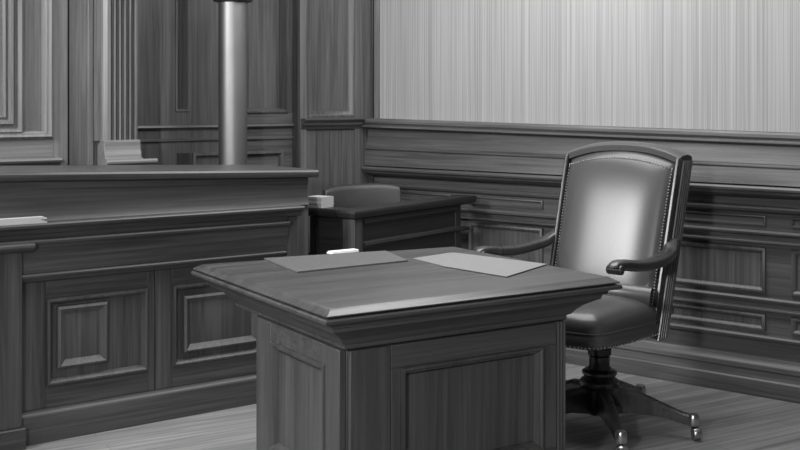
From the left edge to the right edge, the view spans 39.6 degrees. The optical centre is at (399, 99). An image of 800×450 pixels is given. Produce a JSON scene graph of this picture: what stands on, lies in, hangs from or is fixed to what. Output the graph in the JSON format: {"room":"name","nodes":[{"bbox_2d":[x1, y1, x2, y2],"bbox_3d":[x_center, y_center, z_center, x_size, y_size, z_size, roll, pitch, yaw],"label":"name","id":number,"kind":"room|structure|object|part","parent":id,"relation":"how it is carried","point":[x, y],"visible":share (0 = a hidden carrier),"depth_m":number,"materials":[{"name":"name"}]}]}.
{"room":"courtroom","nodes":[
{"label":"courtroom","id":0,"kind":"room"},
{"bbox_2d":[0,0,137,165],"bbox_3d":[-2.747,-0.450,4.649,3.428,3.700,0.342,0,0,-36],"label":"wall","id":1,"kind":"structure","parent":0,"point":[43,43],"depth_m":5.29,"materials":[{"name":"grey wood"}]},
{"bbox_3d":[-2.116,-1.018,4.990,0.848,2.364,0.041,0,0,-36],"label":"panel moulding","id":2,"kind":"part","parent":1,"relation":"part of","materials":[{"name":"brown wood"}]},
{"bbox_3d":[-2.787,0.268,4.495,2.780,0.165,0.042,0,0,-36],"label":"rail","id":3,"kind":"part","parent":1,"relation":"part of","materials":[{"name":"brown wood"}]},
{"bbox_3d":[-2.098,-1.058,4.991,1.080,2.485,0.061,0,0,-36],"label":"panel moulding","id":4,"kind":"part","parent":1,"relation":"part of","materials":[{"name":"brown wood"}]},
{"bbox_3d":[-2.760,0.302,4.483,2.810,0.055,0.090,0,0,-36],"label":"sill","id":5,"kind":"part","parent":1,"relation":"part of","materials":[{"name":"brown wood"}]},
{"bbox_3d":[-1.561,-0.500,5.418,0.110,2.000,0.012,0,0,-36],"label":"flat panel","id":6,"kind":"part","parent":1,"relation":"part of","materials":[{"name":"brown wood"}]},
{"bbox_2d":[87,0,157,164],"bbox_3d":[-1.365,-0.500,5.466,0.302,2.000,0.168,0,0,-36],"label":"fluted pilaster","id":7,"kind":"object","parent":1,"relation":"attached to","point":[111,24],"visible":0.71,"depth_m":5.44,"materials":[{"name":"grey wood"}]},
{"bbox_3d":[-1.304,0.301,5.417,0.262,0.027,0.018,0,0,-36],"label":"moulding","id":8,"kind":"part","parent":7,"relation":"part of","materials":[{"name":"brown wood"}]},
{"bbox_2d":[138,0,293,166],"bbox_3d":[-1.187,-0.300,6.351,1.360,3.400,0.297,0,0,-36],"label":"wall","id":9,"kind":"structure","parent":0,"point":[178,39],"depth_m":6.25,"materials":[{"name":"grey wood"}]},
{"bbox_3d":[-1.226,0.432,6.198,0.085,0.735,0.055,0,0,-36],"label":"rail","id":10,"kind":"part","parent":9,"relation":"part of","materials":[{"name":"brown wood"}]},
{"bbox_3d":[-1.223,-0.968,6.194,0.085,2.065,0.064,0,0,-36],"label":"panel moulding","id":11,"kind":"part","parent":9,"relation":"part of","materials":[{"name":"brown wood"}]},
{"bbox_3d":[-1.204,0.448,6.176,0.075,0.305,0.005,0,0,-36],"label":"panel","id":12,"kind":"part","parent":9,"relation":"part of","materials":[{"name":"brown wood"}]},
{"bbox_3d":[-1.099,0.152,6.244,1.175,0.028,0.022,0,0,-36],"label":"rail moulding","id":13,"kind":"part","parent":9,"relation":"part of","materials":[{"name":"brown wood"}]},
{"bbox_3d":[-1.102,0.224,6.248,1.175,0.020,0.012,0,0,-36],"label":"rail moulding","id":14,"kind":"part","parent":9,"relation":"part of","materials":[{"name":"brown wood"}]},
{"bbox_3d":[-0.922,0.497,6.375,0.585,0.405,0.022,0,0,-36],"label":"panel moulding","id":15,"kind":"part","parent":9,"relation":"part of","materials":[{"name":"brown wood"}]},
{"bbox_3d":[-0.856,-0.963,6.462,0.445,2.075,0.068,0,0,-36],"label":"panel moulding","id":16,"kind":"part","parent":9,"relation":"part of","materials":[{"name":"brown wood"}]},
{"bbox_3d":[-0.844,0.438,6.480,0.485,0.725,0.055,0,0,-36],"label":"rail","id":17,"kind":"part","parent":9,"relation":"part of","materials":[{"name":"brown wood"}]},
{"bbox_2d":[292,0,372,254],"bbox_3d":[-0.441,-0.300,6.827,0.593,3.400,0.416,0,0,-36],"label":"wall","id":18,"kind":"structure","parent":0,"point":[331,38],"depth_m":6.67,"materials":[{"name":"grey wood"}]},
{"bbox_3d":[-0.422,0.539,6.668,0.343,0.722,0.014,0,0,-36],"label":"panel","id":19,"kind":"part","parent":18,"relation":"part of","materials":[{"name":"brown wood"}]},
{"bbox_3d":[-0.418,-0.946,6.660,0.345,2.108,0.029,0,0,-36],"label":"panel moulding","id":20,"kind":"part","parent":18,"relation":"part of","materials":[{"name":"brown wood"}]},
{"bbox_3d":[-0.404,0.143,6.643,0.423,0.070,0.074,0,0,-36],"label":"sill","id":21,"kind":"part","parent":18,"relation":"part of","materials":[{"name":"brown wood"}]},
{"bbox_2d":[25,363,799,449],"bbox_3d":[0.200,1.450,3.900,8.800,0.100,10.200,0,0,0],"label":"floor","id":22,"kind":"structure","parent":0,"point":[728,420],"depth_m":4.72,"materials":[{"name":"wood"}]},
{"bbox_2d":[0,164,318,449],"bbox_3d":[-1.748,0.821,4.612,2.993,1.157,0.588,0,0,-36],"label":"bench","id":23,"kind":"object","parent":22,"relation":"on","point":[106,324],"visible":0.74,"depth_m":4.77,"materials":[{"name":"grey wood"}]},
{"bbox_2d":[0,216,46,225],"bbox_3d":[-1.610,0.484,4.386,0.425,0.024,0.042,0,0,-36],"label":"paper sheets","id":24,"kind":"object","parent":23,"relation":"on","point":[35,219],"visible":1,"depth_m":4.44,"materials":[{"name":"white paper"}]},
{"bbox_3d":[-1.331,0.985,4.663,0.220,0.260,0.024,0,0,-36],"label":"raised panel","id":25,"kind":"part","parent":23,"relation":"part of","materials":[{"name":"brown wood"}]},
{"bbox_3d":[-1.281,0.781,4.708,0.446,0.074,0.012,0,0,-36],"label":"rail","id":26,"kind":"part","parent":23,"relation":"part of","materials":[{"name":"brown wood"}]},
{"bbox_3d":[-1.281,1.223,4.708,0.446,0.090,0.012,0,0,-36],"label":"rail","id":27,"kind":"part","parent":23,"relation":"part of","materials":[{"name":"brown wood"}]},
{"bbox_3d":[-1.276,0.998,4.702,0.446,0.360,0.025,0,0,-36],"label":"panel moulding","id":28,"kind":"part","parent":23,"relation":"part of","materials":[{"name":"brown wood"}]},
{"bbox_3d":[-1.630,1.334,4.432,2.968,0.132,0.042,0,0,-36],"label":"baseboard","id":29,"kind":"part","parent":23,"relation":"part of","materials":[{"name":"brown wood"}]},
{"bbox_3d":[-1.683,0.725,4.383,2.825,0.038,0.058,0,0,-36],"label":"moulding","id":30,"kind":"part","parent":23,"relation":"part of","materials":[{"name":"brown wood"}]},
{"bbox_3d":[-0.811,0.781,5.055,0.494,0.074,0.012,0,0,-36],"label":"rail","id":31,"kind":"part","parent":23,"relation":"part of","materials":[{"name":"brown wood"}]},
{"bbox_3d":[-0.811,1.223,5.055,0.494,0.090,0.012,0,0,-36],"label":"rail","id":32,"kind":"part","parent":23,"relation":"part of","materials":[{"name":"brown wood"}]},
{"bbox_3d":[-0.806,0.998,5.049,0.494,0.360,0.025,0,0,-36],"label":"panel moulding","id":33,"kind":"part","parent":23,"relation":"part of","materials":[{"name":"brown wood"}]},
{"bbox_3d":[-0.810,0.998,5.048,0.380,0.255,0.024,0,0,-36],"label":"raised panel","id":34,"kind":"part","parent":23,"relation":"part of","materials":[{"name":"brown wood"}]},
{"bbox_2d":[213,0,252,164],"bbox_3d":[-0.904,-0.049,6.010,0.240,2.898,0.240,0,0,0],"label":"steel column","id":35,"kind":"structure","parent":22,"relation":"on","point":[232,14],"depth_m":5.94,"materials":[{"name":"silver metal"}]},
{"bbox_2d":[322,183,400,207],"bbox_3d":[-0.168,0.937,6.159,0.450,0.926,0.415,0,0,-22],"label":"armchair","id":36,"kind":"object","parent":22,"relation":"on","point":[362,194],"visible":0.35,"depth_m":6.29,"materials":[{"name":"leather"}]},
{"bbox_2d":[308,195,476,254],"bbox_3d":[-0.032,0.968,5.890,0.345,0.865,1.085,0,0,37],"label":"desk","id":37,"kind":"object","parent":22,"relation":"on","point":[435,222],"visible":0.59,"depth_m":5.63,"materials":[{"name":"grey wood"}]},
{"bbox_3d":[-0.417,0.990,5.568,0.050,0.820,0.050,0,0,37],"label":"leg","id":38,"kind":"part","parent":37,"relation":"part of","materials":[{"name":"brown wood"}]},
{"bbox_2d":[308,195,333,207],"bbox_3d":[-0.402,0.508,5.558,0.104,0.053,0.099,0,0,36],"label":"paper stack","id":39,"kind":"object","parent":37,"relation":"on","point":[316,201],"visible":0.86,"depth_m":5.52,"materials":[{"name":"white paper"}]},
{"bbox_3d":[-0.371,0.557,5.534,0.224,0.045,0.110,0,0,37],"label":"rail","id":40,"kind":"part","parent":37,"relation":"part of","materials":[{"name":"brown wood"}]},
{"bbox_3d":[-0.350,0.960,5.509,0.208,0.760,0.025,0,0,37],"label":"panel","id":41,"kind":"part","parent":37,"relation":"part of","materials":[{"name":"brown wood"}]},
{"bbox_3d":[-0.230,0.990,5.431,0.078,0.820,0.082,0,0,37],"label":"corner post","id":42,"kind":"part","parent":37,"relation":"part of","materials":[{"name":"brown wood"}]},
{"bbox_3d":[0.058,0.557,5.823,0.120,0.045,1.085,0,0,37],"label":"rail","id":43,"kind":"part","parent":37,"relation":"part of","materials":[{"name":"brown wood"}]},
{"bbox_3d":[0.044,0.960,5.787,0.030,0.760,0.818,0,0,37],"label":"panel","id":44,"kind":"part","parent":37,"relation":"part of","materials":[{"name":"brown wood"}]},
{"bbox_3d":[0.065,0.600,5.772,0.020,0.040,0.818,0,0,37],"label":"moulding","id":45,"kind":"part","parent":37,"relation":"part of","materials":[{"name":"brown wood"}]},
{"bbox_3d":[0.080,0.712,5.792,0.022,0.033,0.868,0,0,37],"label":"moulding","id":46,"kind":"part","parent":37,"relation":"part of","materials":[{"name":"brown wood"}]},
{"bbox_3d":[0.299,0.990,6.142,0.056,0.820,0.055,0,0,37],"label":"leg","id":47,"kind":"part","parent":37,"relation":"part of","materials":[{"name":"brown wood"}]},
{"bbox_2d":[461,226,469,230],"bbox_3d":[0.258,0.718,6.269,0.260,0.020,0.099,0,0,37],"label":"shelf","id":48,"kind":"object","parent":37,"relation":"attached to","point":[463,228],"depth_m":6.20,"materials":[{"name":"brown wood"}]},
{"bbox_2d":[191,247,621,449],"bbox_3d":[-0.017,1.014,4.090,1.198,0.773,1.127,0,0,-33],"label":"desk","id":49,"kind":"object","parent":22,"relation":"on","point":[414,354],"visible":0.98,"depth_m":3.74,"materials":[{"name":"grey wood"}]},
{"bbox_3d":[-0.344,1.048,3.764,0.030,0.385,0.423,0,0,-31],"label":"panel moulding","id":50,"kind":"part","parent":49,"relation":"part of","materials":[{"name":"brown wood"}]},
{"bbox_3d":[-0.332,1.048,3.771,0.004,0.323,0.361,0,0,-31],"label":"panel","id":51,"kind":"part","parent":49,"relation":"part of","materials":[{"name":"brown wood"}]},
{"bbox_3d":[-0.340,0.822,3.766,0.022,0.066,0.423,0,0,-31],"label":"rail","id":52,"kind":"part","parent":49,"relation":"part of","materials":[{"name":"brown wood"}]},
{"bbox_2d":[264,251,407,272],"bbox_3d":[-0.217,0.624,4.306,0.523,0.006,0.377,0,0,-25],"label":"document folder","id":53,"kind":"object","parent":49,"relation":"on","point":[307,263],"visible":1,"depth_m":4.29,"materials":[{"name":"grey paper"}]},
{"bbox_2d":[327,248,358,253],"bbox_3d":[-0.234,0.621,4.555,0.132,0.010,0.040,0,0,-37],"label":"pad","id":54,"kind":"object","parent":49,"relation":"on","point":[353,250],"visible":0.98,"depth_m":4.55,"materials":[{"name":"white paper"}]},
{"bbox_3d":[-0.017,0.730,4.089,1.150,0.117,1.077,0,0,-33],"label":"cornice","id":55,"kind":"part","parent":49,"relation":"part of","materials":[{"name":"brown wood"}]},
{"bbox_2d":[413,252,471,264],"bbox_3d":[0.154,0.626,4.394,0.184,0.001,0.358,0,0,25],"label":"paper sheet","id":56,"kind":"object","parent":49,"relation":"on","point":[439,259],"visible":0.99,"depth_m":4.38,"materials":[{"name":"white paper"}]},
{"bbox_3d":[0.243,1.048,3.765,0.533,0.303,0.004,0,0,-33],"label":"panel","id":57,"kind":"part","parent":49,"relation":"part of","materials":[{"name":"wood"}]},
{"bbox_3d":[0.257,0.827,3.763,0.693,0.076,0.022,0,0,-33],"label":"rail","id":58,"kind":"part","parent":49,"relation":"part of","materials":[{"name":"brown wood"}]},
{"bbox_3d":[0.250,1.048,3.753,0.595,0.365,0.030,0,0,-33],"label":"panel moulding","id":59,"kind":"part","parent":49,"relation":"part of","materials":[{"name":"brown wood"}]},
{"bbox_2d":[441,253,546,276],"bbox_3d":[0.309,0.624,4.221,0.511,0.003,0.340,0,0,43],"label":"document folder","id":60,"kind":"object","parent":49,"relation":"on","point":[476,263],"visible":1,"depth_m":4.20,"materials":[{"name":"grey paper"}]},
{"bbox_2d":[473,141,701,449],"bbox_3d":[0.864,0.794,4.759,0.845,1.212,0.805,0,0,39],"label":"swivel armchair","id":61,"kind":"object","parent":22,"relation":"on","point":[621,210],"visible":0.76,"depth_m":4.80,"materials":[{"name":"leather"}]},
{"bbox_3d":[0.513,0.640,4.928,0.090,0.098,0.619,0,0,43],"label":"arm","id":62,"kind":"part","parent":61,"relation":"part of","materials":[{"name":"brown wood"}]},
{"bbox_3d":[0.737,0.638,5.120,0.024,0.770,0.305,0,0,37],"label":"post","id":63,"kind":"part","parent":61,"relation":"part of","materials":[{"name":"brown wood"}]},
{"bbox_3d":[0.728,1.274,4.909,0.058,0.129,0.365,0,0,-35],"label":"leg","id":64,"kind":"part","parent":61,"relation":"part of","materials":[{"name":"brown wood"}]},
{"bbox_3d":[0.653,1.274,4.655,0.365,0.129,0.058,0,0,-22],"label":"leg","id":65,"kind":"part","parent":61,"relation":"part of","materials":[{"name":"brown wood"}]},
{"bbox_3d":[0.857,1.274,4.523,0.058,0.129,0.365,0,0,-2],"label":"leg","id":66,"kind":"part","parent":61,"relation":"part of","materials":[{"name":"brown wood"}]},
{"bbox_3d":[0.754,0.914,4.713,0.558,0.162,0.533,0,0,39],"label":"seat","id":67,"kind":"part","parent":61,"relation":"part of","materials":[{"name":"leather"}]},
{"bbox_3d":[0.754,0.986,4.713,0.566,0.008,0.540,0,0,39],"label":"nailhead trim","id":68,"kind":"part","parent":61,"relation":"part of","materials":[{"name":"silver metal"}]},
{"bbox_3d":[0.931,0.575,4.928,0.520,0.640,0.184,0,0,39],"label":"nailhead trim","id":69,"kind":"part","parent":61,"relation":"part of","materials":[{"name":"silver metal"}]},
{"bbox_3d":[0.959,0.577,4.962,0.532,0.707,0.307,0,0,39],"label":"backrest","id":70,"kind":"part","parent":61,"relation":"part of","materials":[{"name":"leather"}]},
{"bbox_3d":[1.032,0.232,5.051,0.596,0.089,0.123,0,0,39],"label":"crest rail","id":71,"kind":"part","parent":61,"relation":"part of","materials":[{"name":"wood"}]},
{"bbox_3d":[0.984,1.274,4.899,0.058,0.129,0.366,0,0,39],"label":"leg","id":72,"kind":"part","parent":61,"relation":"part of","materials":[{"name":"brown wood"}]},
{"bbox_3d":[1.011,0.640,4.518,0.090,0.098,0.619,0,0,36],"label":"arm","id":73,"kind":"part","parent":61,"relation":"part of","materials":[{"name":"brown wood"}]},
{"bbox_3d":[1.044,1.274,4.649,0.365,0.129,0.058,0,0,24],"label":"leg","id":74,"kind":"part","parent":61,"relation":"part of","materials":[{"name":"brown wood"}]},
{"bbox_3d":[1.157,0.638,4.775,0.024,0.770,0.305,0,0,42],"label":"post","id":75,"kind":"part","parent":61,"relation":"part of","materials":[{"name":"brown wood"}]},
{"bbox_2d":[370,0,799,361],"bbox_3d":[1.865,-0.058,5.278,5.250,2.916,0.239,0,0,39],"label":"wall","id":76,"kind":"structure","parent":0,"point":[680,64],"depth_m":5.70,"materials":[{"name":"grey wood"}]},
{"bbox_2d":[370,0,373,117],"bbox_3d":[-0.168,-0.686,6.830,0.030,1.628,0.030,0,0,39],"label":"trim","id":77,"kind":"structure","parent":76,"relation":"attached to","point":[371,1],"depth_m":6.82,"materials":[{"name":"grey wood"}]},
{"bbox_2d":[374,0,379,117],"bbox_3d":[-0.140,-0.686,6.808,0.038,1.628,0.030,0,0,40],"label":"trim","id":78,"kind":"structure","parent":76,"relation":"attached to","point":[376,2],"depth_m":6.80,"materials":[{"name":"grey wood"}]},
{"bbox_3d":[0.109,0.574,6.614,0.500,0.052,0.010,0,0,39],"label":"panel moulding","id":79,"kind":"part","parent":76,"relation":"part of","materials":[{"name":"wood"}]},
{"bbox_3d":[0.584,0.807,6.216,0.500,0.215,0.019,0,0,39],"label":"panel moulding","id":80,"kind":"part","parent":76,"relation":"part of","materials":[{"name":"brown wood"}]},
{"bbox_3d":[0.590,0.807,6.223,0.443,0.158,0.003,0,0,39],"label":"panel","id":81,"kind":"part","parent":76,"relation":"part of","materials":[{"name":"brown wood"}]},
{"bbox_3d":[0.587,0.574,6.220,0.500,0.052,0.010,0,0,39],"label":"panel moulding","id":82,"kind":"part","parent":76,"relation":"part of","materials":[{"name":"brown wood"}]},
{"bbox_2d":[361,166,799,199],"bbox_3d":[1.801,0.434,5.161,5.200,0.059,0.104,0,0,39],"label":"trim","id":83,"kind":"structure","parent":76,"relation":"attached to","point":[724,189],"depth_m":6.03,"materials":[{"name":"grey wood"}]},
{"bbox_2d":[361,118,799,186],"bbox_3d":[1.788,0.255,5.168,5.230,0.290,0.110,0,0,39],"label":"trim","id":84,"kind":"structure","parent":76,"relation":"attached to","point":[718,156],"depth_m":5.96,"materials":[{"name":"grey wood"}]},
{"bbox_3d":[1.822,0.522,5.187,5.200,0.034,0.036,0,0,39],"label":"dado rail","id":85,"kind":"part","parent":76,"relation":"part of","materials":[{"name":"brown wood"}]},
{"bbox_3d":[1.859,-0.657,5.172,5.125,1.717,0.012,0,0,39],"label":"fabric panel","id":86,"kind":"part","parent":76,"relation":"part of","materials":[{"name":"grey fabric"}]},
{"bbox_2d":[461,206,799,246],"bbox_3d":[1.815,0.650,5.178,5.200,0.070,0.059,0,0,40],"label":"trim","id":87,"kind":"structure","parent":76,"relation":"attached to","point":[736,234],"depth_m":5.44,"materials":[{"name":"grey wood"}]},
{"bbox_2d":[566,339,799,403],"bbox_3d":[1.815,1.309,5.178,5.200,0.182,0.059,0,0,39],"label":"baseboard","id":88,"kind":"structure","parent":76,"relation":"attached to","point":[743,373],"depth_m":5.42,"materials":[{"name":"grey wood"}]},
{"bbox_3d":[1.546,1.056,5.434,0.443,0.026,0.003,0,0,39],"label":"panel","id":89,"kind":"part","parent":76,"relation":"part of","materials":[{"name":"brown wood"}]},
{"bbox_3d":[1.541,1.056,5.428,0.500,0.083,0.019,0,0,39],"label":"panel moulding","id":90,"kind":"part","parent":76,"relation":"part of","materials":[{"name":"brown wood"}]},
{"bbox_3d":[1.546,0.807,5.434,0.443,0.158,0.003,0,0,39],"label":"panel","id":91,"kind":"part","parent":76,"relation":"part of","materials":[{"name":"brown wood"}]},
{"bbox_3d":[1.541,0.807,5.428,0.500,0.215,0.019,0,0,39],"label":"panel moulding","id":92,"kind":"part","parent":76,"relation":"part of","materials":[{"name":"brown wood"}]},
{"bbox_3d":[1.544,0.574,5.431,0.500,0.052,0.010,0,0,39],"label":"panel moulding","id":93,"kind":"part","parent":76,"relation":"part of","materials":[{"name":"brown wood"}]},
{"bbox_3d":[1.821,1.132,5.185,5.200,0.034,0.039,0,0,39],"label":"rail","id":94,"kind":"part","parent":76,"relation":"part of","materials":[{"name":"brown wood"}]},
{"bbox_3d":[1.822,0.970,5.187,5.200,0.070,0.035,0,0,39],"label":"rail","id":95,"kind":"part","parent":76,"relation":"part of","materials":[{"name":"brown wood"}]},
{"bbox_3d":[2.023,0.574,5.037,0.500,0.052,0.010,0,0,39],"label":"panel moulding","id":96,"kind":"part","parent":76,"relation":"part of","materials":[{"name":"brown wood"}]},
{"bbox_3d":[2.020,1.056,5.034,0.500,0.083,0.019,0,0,39],"label":"panel moulding","id":97,"kind":"part","parent":76,"relation":"part of","materials":[{"name":"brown wood"}]},
{"bbox_3d":[2.020,0.807,5.034,0.500,0.215,0.019,0,0,39],"label":"panel moulding","id":98,"kind":"part","parent":76,"relation":"part of","materials":[{"name":"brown wood"}]},
{"bbox_3d":[2.025,0.807,5.040,0.443,0.158,0.004,0,0,40],"label":"panel","id":99,"kind":"part","parent":76,"relation":"part of","materials":[{"name":"wood"}]}
]}

